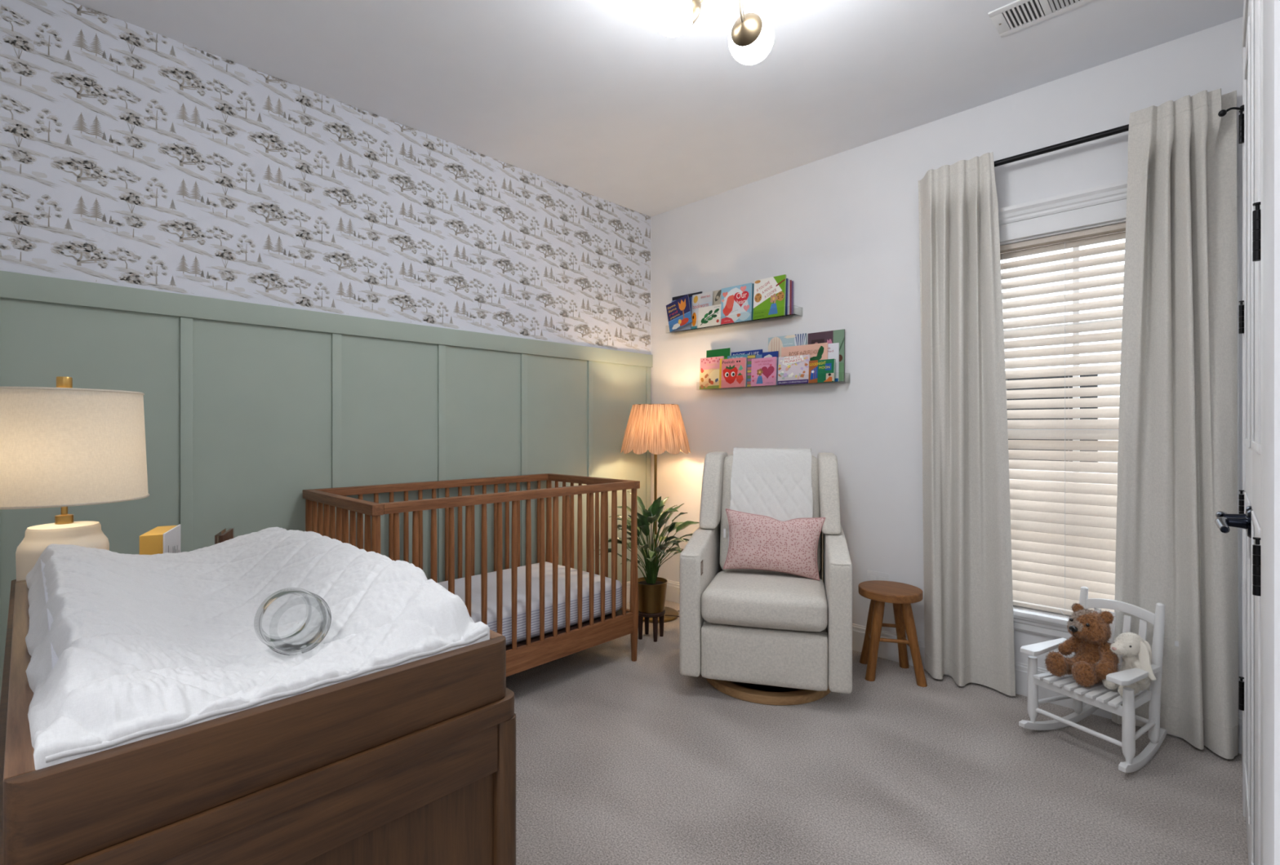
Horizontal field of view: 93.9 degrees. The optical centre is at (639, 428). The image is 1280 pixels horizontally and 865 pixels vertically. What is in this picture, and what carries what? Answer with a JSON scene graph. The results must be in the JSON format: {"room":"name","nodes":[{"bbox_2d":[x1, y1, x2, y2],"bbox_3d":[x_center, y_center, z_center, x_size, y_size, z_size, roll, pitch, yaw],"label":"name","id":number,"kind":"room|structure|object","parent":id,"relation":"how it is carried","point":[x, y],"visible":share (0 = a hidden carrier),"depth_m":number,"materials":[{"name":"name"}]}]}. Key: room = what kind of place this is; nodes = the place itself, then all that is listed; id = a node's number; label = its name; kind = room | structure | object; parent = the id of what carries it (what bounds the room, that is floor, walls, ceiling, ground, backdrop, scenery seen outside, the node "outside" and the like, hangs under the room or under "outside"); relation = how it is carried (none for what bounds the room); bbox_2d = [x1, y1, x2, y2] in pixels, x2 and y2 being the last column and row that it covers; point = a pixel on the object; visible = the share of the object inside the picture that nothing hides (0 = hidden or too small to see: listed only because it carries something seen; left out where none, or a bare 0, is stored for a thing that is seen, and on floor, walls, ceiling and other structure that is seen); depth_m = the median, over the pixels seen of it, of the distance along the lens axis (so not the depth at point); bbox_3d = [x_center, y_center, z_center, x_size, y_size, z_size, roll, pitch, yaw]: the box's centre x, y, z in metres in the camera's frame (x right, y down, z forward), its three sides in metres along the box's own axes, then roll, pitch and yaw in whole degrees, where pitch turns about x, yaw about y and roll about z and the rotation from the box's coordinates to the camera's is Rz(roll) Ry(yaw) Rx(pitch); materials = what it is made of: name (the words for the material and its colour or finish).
{"room":"bedroom","nodes":[
{"label":"bedroom","id":0,"kind":"room"},
{"bbox_2d":[0,0,650,690],"bbox_3d":[-1.127,-0.163,3.158,0.101,2.743,3.359,0,0,44],"label":"wall","id":1,"kind":"structure","parent":0,"point":[133,156],"depth_m":2.62,"materials":[{"name":"white paper"}]},
{"bbox_2d":[0,297,0,699],"bbox_3d":[-2.173,0.314,2.003,0.011,1.510,0.040,0,0,44],"label":"trim","id":2,"kind":"structure","parent":1,"relation":"attached to","point":[0,298],"depth_m":2.02,"materials":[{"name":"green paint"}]},
{"bbox_2d":[180,316,192,552],"bbox_3d":[-1.807,0.314,2.380,0.011,1.510,0.040,0,0,44],"label":"trim","id":3,"kind":"structure","parent":1,"relation":"attached to","point":[186,323],"depth_m":2.37,"materials":[{"name":"green paint"}]},
{"bbox_2d":[0,271,653,367],"bbox_3d":[-1.085,-0.486,3.117,0.020,0.089,3.358,0,0,44],"label":"trim","id":4,"kind":"structure","parent":1,"relation":"attached to","point":[15,286],"depth_m":2.57,"materials":[{"name":"green paint"}]},
{"bbox_2d":[331,333,341,523],"bbox_3d":[-1.414,0.314,2.785,0.011,1.510,0.040,0,0,44],"label":"trim","id":5,"kind":"structure","parent":1,"relation":"attached to","point":[335,338],"depth_m":2.78,"materials":[{"name":"green paint"}]},
{"bbox_2d":[437,344,445,582],"bbox_3d":[-1.048,0.314,3.161,0.011,1.510,0.040,0,0,44],"label":"trim","id":6,"kind":"structure","parent":1,"relation":"attached to","point":[441,348],"depth_m":3.15,"materials":[{"name":"green paint"}]},
{"bbox_2d":[520,353,527,566],"bbox_3d":[-0.686,0.314,3.534,0.011,1.510,0.040,0,0,44],"label":"trim","id":7,"kind":"structure","parent":1,"relation":"attached to","point":[523,357],"depth_m":3.52,"materials":[{"name":"green paint"}]},
{"bbox_2d":[587,360,593,477],"bbox_3d":[-0.324,0.314,3.906,0.011,1.510,0.040,0,0,44],"label":"trim","id":8,"kind":"structure","parent":1,"relation":"attached to","point":[590,363],"depth_m":3.90,"materials":[{"name":"green paint"}]},
{"bbox_2d":[621,581,630,603],"bbox_3d":[-1.088,1.139,3.116,0.014,0.141,3.333,0,0,44],"label":"baseboard","id":9,"kind":"structure","parent":1,"relation":"attached to","point":[628,597],"depth_m":4.15,"materials":[{"name":"white paint"}]},
{"bbox_2d":[645,367,650,577],"bbox_3d":[0.061,0.314,4.302,0.011,1.510,0.040,0,0,44],"label":"trim","id":10,"kind":"structure","parent":1,"relation":"attached to","point":[647,369],"depth_m":4.29,"materials":[{"name":"green paint"}]},
{"bbox_2d":[68,0,1244,217],"bbox_3d":[-0.255,-1.584,1.474,3.700,0.100,4.759,0,0,44],"label":"ceiling","id":11,"kind":"structure","parent":0,"point":[588,96],"depth_m":2.51,"materials":[{"name":"paint"}]},
{"bbox_2d":[649,0,784,64],"bbox_3d":[0.247,-1.339,1.730,0.393,0.390,0.346,0,0,-14],"label":"ceiling light","id":12,"kind":"object","parent":11,"relation":"attached to","point":[751,36],"visible":1,"depth_m":1.79,"materials":[{"name":"brass"},{"name":"white glass"}]},
{"bbox_2d":[987,0,1094,37],"bbox_3d":[1.569,-1.530,2.053,0.620,0.008,0.186,0,0,44],"label":"ceiling vent","id":13,"kind":"object","parent":11,"relation":"in","point":[1016,15],"visible":1,"depth_m":2.20,"materials":[{"name":"white metal"}]},
{"bbox_2d":[506,600,1248,864],"bbox_3d":[-0.255,1.259,1.474,3.700,0.100,4.759,0,0,44],"label":"floor","id":14,"kind":"structure","parent":0,"point":[620,761],"depth_m":2.07,"materials":[{"name":"carpet"}]},
{"bbox_2d":[0,579,515,864],"bbox_3d":[-0.859,0.792,1.174,1.452,0.833,0.535,0,0,44],"label":"dresser","id":15,"kind":"object","parent":14,"relation":"on","point":[443,793],"visible":0.34,"depth_m":0.71,"materials":[{"name":"brown wood"}]},
{"bbox_2d":[0,376,149,581],"bbox_3d":[-1.349,0.128,1.400,0.310,0.496,0.310,0,0,44],"label":"table lamp","id":16,"kind":"object","parent":15,"relation":"on","point":[64,446],"visible":0.92,"depth_m":1.32,"materials":[{"name":"ceramic"}]},
{"bbox_2d":[139,524,180,555],"bbox_3d":[-1.224,0.317,1.528,0.050,0.117,0.161,0,0,-26],"label":"box","id":17,"kind":"object","parent":15,"relation":"on","point":[160,540],"visible":0.41,"depth_m":1.47,"materials":[{"name":"yellow cardboard"}]},
{"bbox_2d":[214,527,234,544],"bbox_3d":[-1.087,0.322,1.565,0.020,0.104,0.124,0,0,-24],"label":"block","id":18,"kind":"object","parent":15,"relation":"on","point":[224,535],"visible":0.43,"depth_m":1.55,"materials":[{"name":"brown wood"}]},
{"bbox_2d":[219,528,233,542],"bbox_3d":[-1.083,0.322,1.566,0.007,0.101,0.120,0,0,-24],"label":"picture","id":19,"kind":"object","parent":18,"relation":"attached to","point":[224,535],"depth_m":1.57},
{"bbox_2d":[3,580,506,864],"bbox_3d":[-0.694,0.335,0.997,0.956,0.080,0.489,0,0,44],"label":"tray","id":20,"kind":"object","parent":15,"relation":"on","point":[60,814],"visible":0.76,"depth_m":0.60,"materials":[{"name":"brown wood"}]},
{"bbox_2d":[40,560,58,669],"bbox_3d":[-0.691,0.306,0.995,0.894,0.137,0.422,0,0,44],"label":"changing pad","id":21,"kind":"object","parent":20,"relation":"in","point":[55,658],"visible":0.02,"depth_m":0.77,"materials":[{"name":"fabric"}]},
{"bbox_2d":[25,527,489,770],"bbox_3d":[-0.694,0.279,0.991,0.908,0.130,0.454,0,0,44],"label":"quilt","id":22,"kind":"object","parent":21,"relation":"on","point":[145,646],"visible":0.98,"depth_m":0.81,"materials":[{"name":"white fabric"}]},
{"bbox_2d":[253,587,331,655],"bbox_3d":[-0.469,0.256,0.803,0.092,0.083,0.082,0,0,44],"label":"glass jar","id":23,"kind":"object","parent":22,"relation":"on","point":[324,607],"visible":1,"depth_m":0.80,"materials":[{"name":"clear glass"}]},
{"bbox_2d":[302,473,639,676],"bbox_3d":[-0.753,0.742,2.889,0.771,0.935,1.371,0,0,44],"label":"crib","id":24,"kind":"object","parent":14,"relation":"on","point":[320,518],"visible":0.62,"depth_m":2.79,"materials":[{"name":"brown wood"}]},
{"bbox_2d":[437,562,622,645],"bbox_3d":[-0.753,0.870,2.889,0.670,0.192,1.266,0,0,44],"label":"mattress","id":25,"kind":"object","parent":24,"relation":"on","point":[460,584],"visible":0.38,"depth_m":2.86,"materials":[{"name":"fabric"}]},
{"bbox_2d":[638,609,665,642],"bbox_3d":[0.064,1.129,3.452,0.164,0.160,0.164,0,0,44],"label":"plant stand","id":26,"kind":"object","parent":14,"relation":"on","point":[661,615],"visible":0.6,"depth_m":3.42,"materials":[{"name":"brown wood"}]},
{"bbox_2d":[637,577,667,613],"bbox_3d":[0.064,0.965,3.452,0.192,0.168,0.192,0,0,44],"label":"planter pot","id":27,"kind":"object","parent":26,"relation":"on","point":[651,598],"visible":0.74,"depth_m":3.38,"materials":[{"name":"gold metal"}]},
{"bbox_2d":[594,491,699,585],"bbox_3d":[0.052,0.637,3.516,0.569,0.532,0.566,0,0,44],"label":"peace lily","id":28,"kind":"object","parent":27,"relation":"in","point":[655,512],"visible":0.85,"depth_m":3.43,"materials":[{"name":"plant"}]},
{"bbox_2d":[620,404,690,622],"bbox_3d":[0.100,0.528,3.856,0.442,1.362,0.442,0,0,-16],"label":"floor lamp","id":29,"kind":"object","parent":14,"relation":"on","point":[657,428],"visible":0.96,"depth_m":3.71,"materials":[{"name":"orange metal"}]},
{"bbox_2d":[679,451,852,706],"bbox_3d":[0.630,0.670,2.948,0.734,1.078,0.824,0,0,15],"label":"glider chair","id":30,"kind":"object","parent":14,"relation":"on","point":[753,628],"visible":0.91,"depth_m":2.63,"materials":[{"name":"white fabric"}]},
{"bbox_2d":[701,571,827,631],"bbox_3d":[0.593,0.801,2.815,0.540,0.182,0.548,0,0,15],"label":"seat cushion","id":31,"kind":"object","parent":30,"relation":"on","point":[731,601],"depth_m":2.60,"materials":[{"name":"fabric"}]},
{"bbox_2d":[728,447,813,546],"bbox_3d":[0.690,0.357,3.135,0.425,0.504,0.284,0,0,15],"label":"throw blanket","id":32,"kind":"object","parent":30,"relation":"on","point":[775,483],"visible":0.81,"depth_m":3.09,"materials":[{"name":"fabric"}]},
{"bbox_2d":[723,508,825,580],"bbox_3d":[0.658,0.569,2.951,0.494,0.325,0.132,0,0,17],"label":"throw pillow","id":33,"kind":"object","parent":30,"relation":"on","point":[756,542],"visible":1,"depth_m":2.90,"materials":[{"name":"pink fabric"}]},
{"bbox_2d":[857,580,927,687],"bbox_3d":[1.229,0.994,2.927,0.300,0.430,0.302,0,0,17],"label":"stool","id":34,"kind":"object","parent":14,"relation":"on","point":[901,595],"visible":1,"depth_m":2.87,"materials":[{"name":"brown wood"}]},
{"bbox_2d":[1018,586,1166,773],"bbox_3d":[1.758,0.932,2.289,0.415,0.554,0.363,0,0,-26],"label":"rocking chair","id":35,"kind":"object","parent":14,"relation":"on","point":[1098,696],"visible":0.88,"depth_m":2.23,"materials":[{"name":"white paint"}]},
{"bbox_2d":[1044,603,1119,688],"bbox_3d":[1.703,0.829,2.283,0.224,0.289,0.225,0,0,-26],"label":"teddy bear","id":36,"kind":"object","parent":35,"relation":"on","point":[1093,660],"visible":0.95,"depth_m":2.26},
{"bbox_2d":[1102,631,1156,697],"bbox_3d":[1.782,0.856,2.178,0.163,0.214,0.147,0,0,7],"label":"plush bunny","id":37,"kind":"object","parent":35,"relation":"on","point":[1136,652],"visible":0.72,"depth_m":2.16},
{"bbox_2d":[650,16,1243,715],"bbox_3d":[1.376,-0.163,3.152,3.700,2.743,0.120,0,0,44],"label":"wall","id":38,"kind":"structure","parent":0,"point":[843,227],"depth_m":3.21,"materials":[{"name":"paint"}]},
{"bbox_2d":[666,305,801,334],"bbox_3d":[0.562,-0.678,3.785,0.980,0.055,0.104,0,0,44],"label":"wall shelf","id":39,"kind":"object","parent":38,"relation":"attached to","point":[789,316],"visible":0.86,"depth_m":3.73,"materials":[{"name":"clear plastic"}]},
{"bbox_2d":[666,294,693,332],"bbox_3d":[0.264,-0.777,4.043,0.241,0.240,0.020,0,0,44],"label":"picture book","id":40,"kind":"object","parent":39,"relation":"on","point":[678,311],"visible":1,"depth_m":4.04,"materials":[{"name":"paper"}]},
{"bbox_2d":[671,297,692,332],"bbox_3d":[0.281,-0.770,4.076,0.178,0.228,0.015,0,0,44],"label":"picture book","id":41,"kind":"object","parent":39,"relation":"on","point":[688,326],"visible":0.17,"depth_m":4.03,"materials":[{"name":"paper"}]},
{"bbox_2d":[671,291,702,312],"bbox_3d":[0.318,-0.784,4.062,0.262,0.256,0.008,0,-2,44],"label":"picture book","id":42,"kind":"object","parent":39,"relation":"on","point":[676,298],"visible":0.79,"depth_m":4.05,"materials":[{"name":"paper"}]},
{"bbox_2d":[691,291,712,328],"bbox_3d":[0.409,-0.774,3.939,0.166,0.236,0.020,0,0,44],"label":"picture book","id":43,"kind":"object","parent":39,"relation":"on","point":[704,300],"visible":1,"depth_m":3.96,"materials":[{"name":"paper"}]},
{"bbox_2d":[697,304,720,328],"bbox_3d":[0.452,-0.724,3.864,0.182,0.136,0.020,0,0,44],"label":"picture book","id":44,"kind":"object","parent":39,"relation":"on","point":[712,312],"visible":1,"depth_m":3.86,"materials":[{"name":"paper"}]},
{"bbox_2d":[712,289,721,305],"bbox_3d":[0.501,-0.776,3.874,0.090,0.240,0.009,0,-2,44],"label":"picture book","id":45,"kind":"object","parent":39,"relation":"on","point":[716,294],"visible":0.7,"depth_m":3.87,"materials":[{"name":"paper"}]},
{"bbox_2d":[720,282,752,324],"bbox_3d":[0.599,-0.773,3.727,0.228,0.235,0.022,0,0,44],"label":"picture book","id":46,"kind":"object","parent":39,"relation":"on","point":[736,300],"visible":1,"depth_m":3.72,"materials":[{"name":"paper"}]},
{"bbox_2d":[751,283,754,319],"bbox_3d":[0.662,-0.774,3.706,0.104,0.236,0.009,0,-2,44],"label":"picture book","id":47,"kind":"object","parent":39,"relation":"on","point":[753,283],"visible":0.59,"depth_m":3.67,"materials":[{"name":"paper"}]},
{"bbox_2d":[752,274,786,319],"bbox_3d":[0.771,-0.778,3.563,0.214,0.245,0.026,0,0,44],"label":"picture book","id":48,"kind":"object","parent":39,"relation":"on","point":[769,293],"visible":1,"depth_m":3.55,"materials":[{"name":"paper"}]},
{"bbox_2d":[785,278,787,315],"bbox_3d":[0.805,-0.767,3.547,0.160,0.222,0.009,0,-1,44],"label":"picture book","id":49,"kind":"object","parent":39,"relation":"on","point":[786,296],"visible":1,"depth_m":3.49,"materials":[{"name":"paper"}]},
{"bbox_2d":[787,279,790,315],"bbox_3d":[0.816,-0.765,3.551,0.160,0.218,0.009,0,-1,44],"label":"picture book","id":50,"kind":"object","parent":39,"relation":"on","point":[788,280],"visible":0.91,"depth_m":3.49,"materials":[{"name":"paper"}]},
{"bbox_2d":[789,280,791,314],"bbox_3d":[0.828,-0.763,3.554,0.160,0.214,0.009,0,-1,44],"label":"picture book","id":51,"kind":"object","parent":39,"relation":"on","point":[790,295],"visible":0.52,"depth_m":3.50,"materials":[{"name":"paper"}]},
{"bbox_2d":[791,280,793,314],"bbox_3d":[0.840,-0.761,3.557,0.160,0.210,0.009,0,-1,44],"label":"picture book","id":52,"kind":"object","parent":39,"relation":"on","point":[792,281],"visible":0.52,"depth_m":3.50,"materials":[{"name":"paper"}]},
{"bbox_2d":[697,372,848,390],"bbox_3d":[0.761,-0.278,3.592,0.995,0.055,0.104,0,0,44],"label":"wall shelf","id":53,"kind":"object","parent":38,"relation":"attached to","point":[837,372],"visible":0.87,"depth_m":3.54,"materials":[{"name":"clear plastic"}]},
{"bbox_2d":[699,355,724,389],"bbox_3d":[0.462,-0.357,3.856,0.184,0.205,0.020,0,0,44],"label":"picture book","id":54,"kind":"object","parent":53,"relation":"on","point":[710,371],"visible":1,"depth_m":3.85,"materials":[{"name":"paper"}]},
{"bbox_2d":[706,347,730,359],"bbox_3d":[0.506,-0.384,3.867,0.190,0.258,0.009,0,-2,44],"label":"picture book","id":55,"kind":"object","parent":53,"relation":"on","point":[725,353],"visible":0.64,"depth_m":3.86,"materials":[{"name":"paper"}]},
{"bbox_2d":[720,357,746,388],"bbox_3d":[0.585,-0.346,3.732,0.178,0.184,0.024,0,0,44],"label":"picture book","id":56,"kind":"object","parent":53,"relation":"on","point":[733,369],"visible":1,"depth_m":3.72,"materials":[{"name":"paper"}]},
{"bbox_2d":[727,354,748,386],"bbox_3d":[0.610,-0.357,3.741,0.152,0.205,0.015,0,0,44],"label":"picture book","id":57,"kind":"object","parent":53,"relation":"on","point":[742,355],"visible":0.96,"depth_m":3.71,"materials":[{"name":"paper"}]},
{"bbox_2d":[731,349,762,358],"bbox_3d":[0.663,-0.369,3.722,0.228,0.228,0.006,0,-1,44],"label":"picture book","id":58,"kind":"object","parent":53,"relation":"on","point":[758,353],"visible":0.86,"depth_m":3.69,"materials":[{"name":"paper"}]},
{"bbox_2d":[746,354,755,386],"bbox_3d":[0.681,-0.353,3.655,0.055,0.196,0.008,0,-2,44],"label":"picture book","id":59,"kind":"object","parent":53,"relation":"on","point":[750,357],"visible":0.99,"depth_m":3.66,"materials":[{"name":"paper"}]},
{"bbox_2d":[751,356,777,386],"bbox_3d":[0.741,-0.339,3.579,0.170,0.168,0.019,0,0,44],"label":"picture book","id":60,"kind":"object","parent":53,"relation":"on","point":[761,368],"visible":1,"depth_m":3.57,"materials":[{"name":"paper"}]},
{"bbox_2d":[761,351,778,385],"bbox_3d":[0.781,-0.358,3.592,0.110,0.206,0.006,0,-1,44],"label":"picture book","id":61,"kind":"object","parent":53,"relation":"on","point":[768,354],"visible":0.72,"depth_m":3.57,"materials":[{"name":"paper"}]},
{"bbox_2d":[768,333,806,359],"bbox_3d":[0.868,-0.402,3.535,0.252,0.295,0.007,0,-1,44],"label":"picture book","id":62,"kind":"object","parent":53,"relation":"on","point":[775,344],"visible":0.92,"depth_m":3.54,"materials":[{"name":"paper"}]},
{"bbox_2d":[777,354,809,385],"bbox_3d":[0.884,-0.336,3.441,0.198,0.163,0.020,0,0,44],"label":"picture book","id":63,"kind":"object","parent":53,"relation":"on","point":[794,366],"visible":1,"depth_m":3.44,"materials":[{"name":"paper"}]},
{"bbox_2d":[781,342,827,360],"bbox_3d":[0.939,-0.367,3.427,0.290,0.224,0.008,0,-2,44],"label":"picture book","id":64,"kind":"object","parent":53,"relation":"on","point":[816,351],"visible":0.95,"depth_m":3.40,"materials":[{"name":"paper"}]},
{"bbox_2d":[808,359,835,382],"bbox_3d":[1.009,-0.318,3.317,0.150,0.127,0.021,0,0,44],"label":"picture book","id":65,"kind":"object","parent":53,"relation":"on","point":[819,368],"visible":1,"depth_m":3.31,"materials":[{"name":"paper"}]},
{"bbox_2d":[808,328,844,382],"bbox_3d":[1.046,-0.401,3.364,0.220,0.292,0.008,0,-1,44],"label":"picture book","id":66,"kind":"object","parent":53,"relation":"on","point":[837,335],"visible":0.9,"depth_m":3.32,"materials":[{"name":"paper"}]},
{"bbox_2d":[827,342,839,382],"bbox_3d":[1.042,-0.364,3.346,0.150,0.218,0.008,0,-1,44],"label":"picture book","id":67,"kind":"object","parent":53,"relation":"on","point":[833,348],"visible":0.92,"depth_m":3.30,"materials":[{"name":"paper"}]},
{"bbox_2d":[866,570,888,581],"bbox_3d":[1.263,0.819,3.172,0.115,0.114,0.008,0,0,44],"label":"wall outlet","id":68,"kind":"object","parent":38,"relation":"attached to","point":[871,575],"visible":0.48,"depth_m":3.17,"materials":[{"name":"white paint"}]},
{"bbox_2d":[870,575,876,581],"bbox_3d":[1.244,0.819,3.186,0.032,0.068,0.002,0,0,44],"label":"socket","id":69,"kind":"object","parent":68,"relation":"attached to","point":[872,577],"depth_m":3.19,"materials":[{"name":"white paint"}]},
{"bbox_2d":[879,577,884,581],"bbox_3d":[1.277,0.819,3.154,0.032,0.068,0.002,0,0,44],"label":"socket","id":70,"kind":"object","parent":68,"relation":"attached to","point":[882,579],"depth_m":3.15,"materials":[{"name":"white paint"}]},
{"bbox_2d":[665,579,1242,754],"bbox_3d":[1.160,1.139,3.267,3.028,0.141,0.014,0,0,44],"label":"baseboard","id":71,"kind":"structure","parent":38,"relation":"attached to","point":[887,651],"depth_m":3.01,"materials":[{"name":"white paint"}]},
{"bbox_2d":[994,124,1128,167],"bbox_3d":[1.796,-1.199,2.580,1.024,0.070,0.112,0,0,44],"label":"curtain rod","id":72,"kind":"object","parent":38,"relation":"attached to","point":[1124,128],"visible":0.42,"depth_m":2.52,"materials":[{"name":"black metal"}]},
{"bbox_2d":[918,151,1015,696],"bbox_3d":[1.514,-0.023,2.811,0.430,2.440,0.103,0,0,44],"label":"curtain","id":73,"kind":"object","parent":72,"relation":"hanging from","point":[969,625],"visible":1,"depth_m":2.80,"materials":[{"name":"fabric"}]},
{"bbox_2d":[1111,88,1238,759],"bbox_3d":[2.043,-0.023,2.298,0.369,2.440,0.110,0,0,44],"label":"curtain","id":74,"kind":"object","parent":72,"relation":"hanging from","point":[1177,456],"visible":0.91,"depth_m":2.27,"materials":[{"name":"fabric"}]},
{"bbox_2d":[1000,218,1125,493],"bbox_3d":[1.913,-0.022,2.629,0.870,1.692,0.116,0,0,44],"label":"window","id":75,"kind":"structure","parent":38,"relation":"in","point":[1123,220],"depth_m":2.66,"materials":[{"name":"white paint"}]},
{"bbox_2d":[1000,222,1125,617],"bbox_3d":[1.894,-0.016,2.609,0.836,1.677,0.081,0,0,44],"label":"window blind","id":76,"kind":"object","parent":75,"relation":"attached to","point":[1062,544],"visible":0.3,"depth_m":2.64,"materials":[{"name":"white paint"}]},
{"bbox_2d":[1013,605,1178,646],"bbox_3d":[1.883,0.872,2.613,1.030,0.096,0.146,0,0,44],"label":"trim","id":77,"kind":"structure","parent":38,"relation":"attached to","point":[1046,624],"depth_m":2.65,"materials":[{"name":"white paint"}]},
{"bbox_2d":[998,174,1239,242],"bbox_3d":[1.846,-0.939,2.578,1.045,0.149,0.046,0,0,44],"label":"trim","id":78,"kind":"structure","parent":38,"relation":"attached to","point":[1104,203],"depth_m":2.58,"materials":[{"name":"white paint"}]},
{"bbox_2d":[1236,195,1239,649],"bbox_3d":[2.204,-0.020,2.250,0.075,1.686,0.017,0,0,44],"label":"trim","id":79,"kind":"structure","parent":38,"relation":"attached to","point":[1237,197],"depth_m":2.22,"materials":[{"name":"white paint"}]},
{"bbox_3d":[0.366,-0.162,-0.101,0.615,2.743,0.105,0,0,44],"label":"wall","id":80,"kind":"structure","parent":0,"visible":0},
{"bbox_2d":[1262,0,1279,864],"bbox_3d":[0.281,-0.162,0.160,0.160,2.742,0.150,0,0,44],"label":"trim","id":81,"kind":"structure","parent":80,"relation":"attached to","point":[1271,8],"depth_m":0.17,"materials":[{"name":"white paint"}]},
{"bbox_3d":[1.326,-0.162,1.193,0.100,2.743,2.759,0,0,44],"label":"wall","id":82,"kind":"structure","parent":0,"visible":0},
{"bbox_2d":[1215,0,1252,864],"bbox_3d":[1.671,0.011,1.677,0.079,2.373,0.590,0,0,44],"label":"door","id":83,"kind":"structure","parent":82,"relation":"in","point":[1245,502],"depth_m":1.68,"materials":[{"name":"white paint"}]},
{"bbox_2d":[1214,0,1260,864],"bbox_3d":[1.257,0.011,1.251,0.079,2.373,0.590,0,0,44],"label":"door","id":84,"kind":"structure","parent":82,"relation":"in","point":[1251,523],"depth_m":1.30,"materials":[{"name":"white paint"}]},
{"bbox_2d":[1241,724,1242,763],"bbox_3d":[2.090,1.139,2.061,0.014,0.141,0.418,0,0,44],"label":"baseboard","id":85,"kind":"structure","parent":82,"relation":"attached to","point":[1242,725],"depth_m":2.16,"materials":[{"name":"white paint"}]},
{"bbox_2d":[1241,0,1262,864],"bbox_3d":[1.486,-0.029,1.444,0.020,2.476,1.302,0,0,44],"label":"trim","id":86,"kind":"structure","parent":82,"relation":"attached to","point":[1246,2],"depth_m":1.67,"materials":[{"name":"white paint"}]},
{"label":"outside","id":87,"kind":"structure","parent":0,"visible":0},
{"bbox_2d":[1004,328,1121,496],"bbox_3d":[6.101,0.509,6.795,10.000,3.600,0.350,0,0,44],"label":"house","id":88,"kind":"structure","parent":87,"point":[1114,330],"depth_m":7.43,"materials":[{"name":"brick"}]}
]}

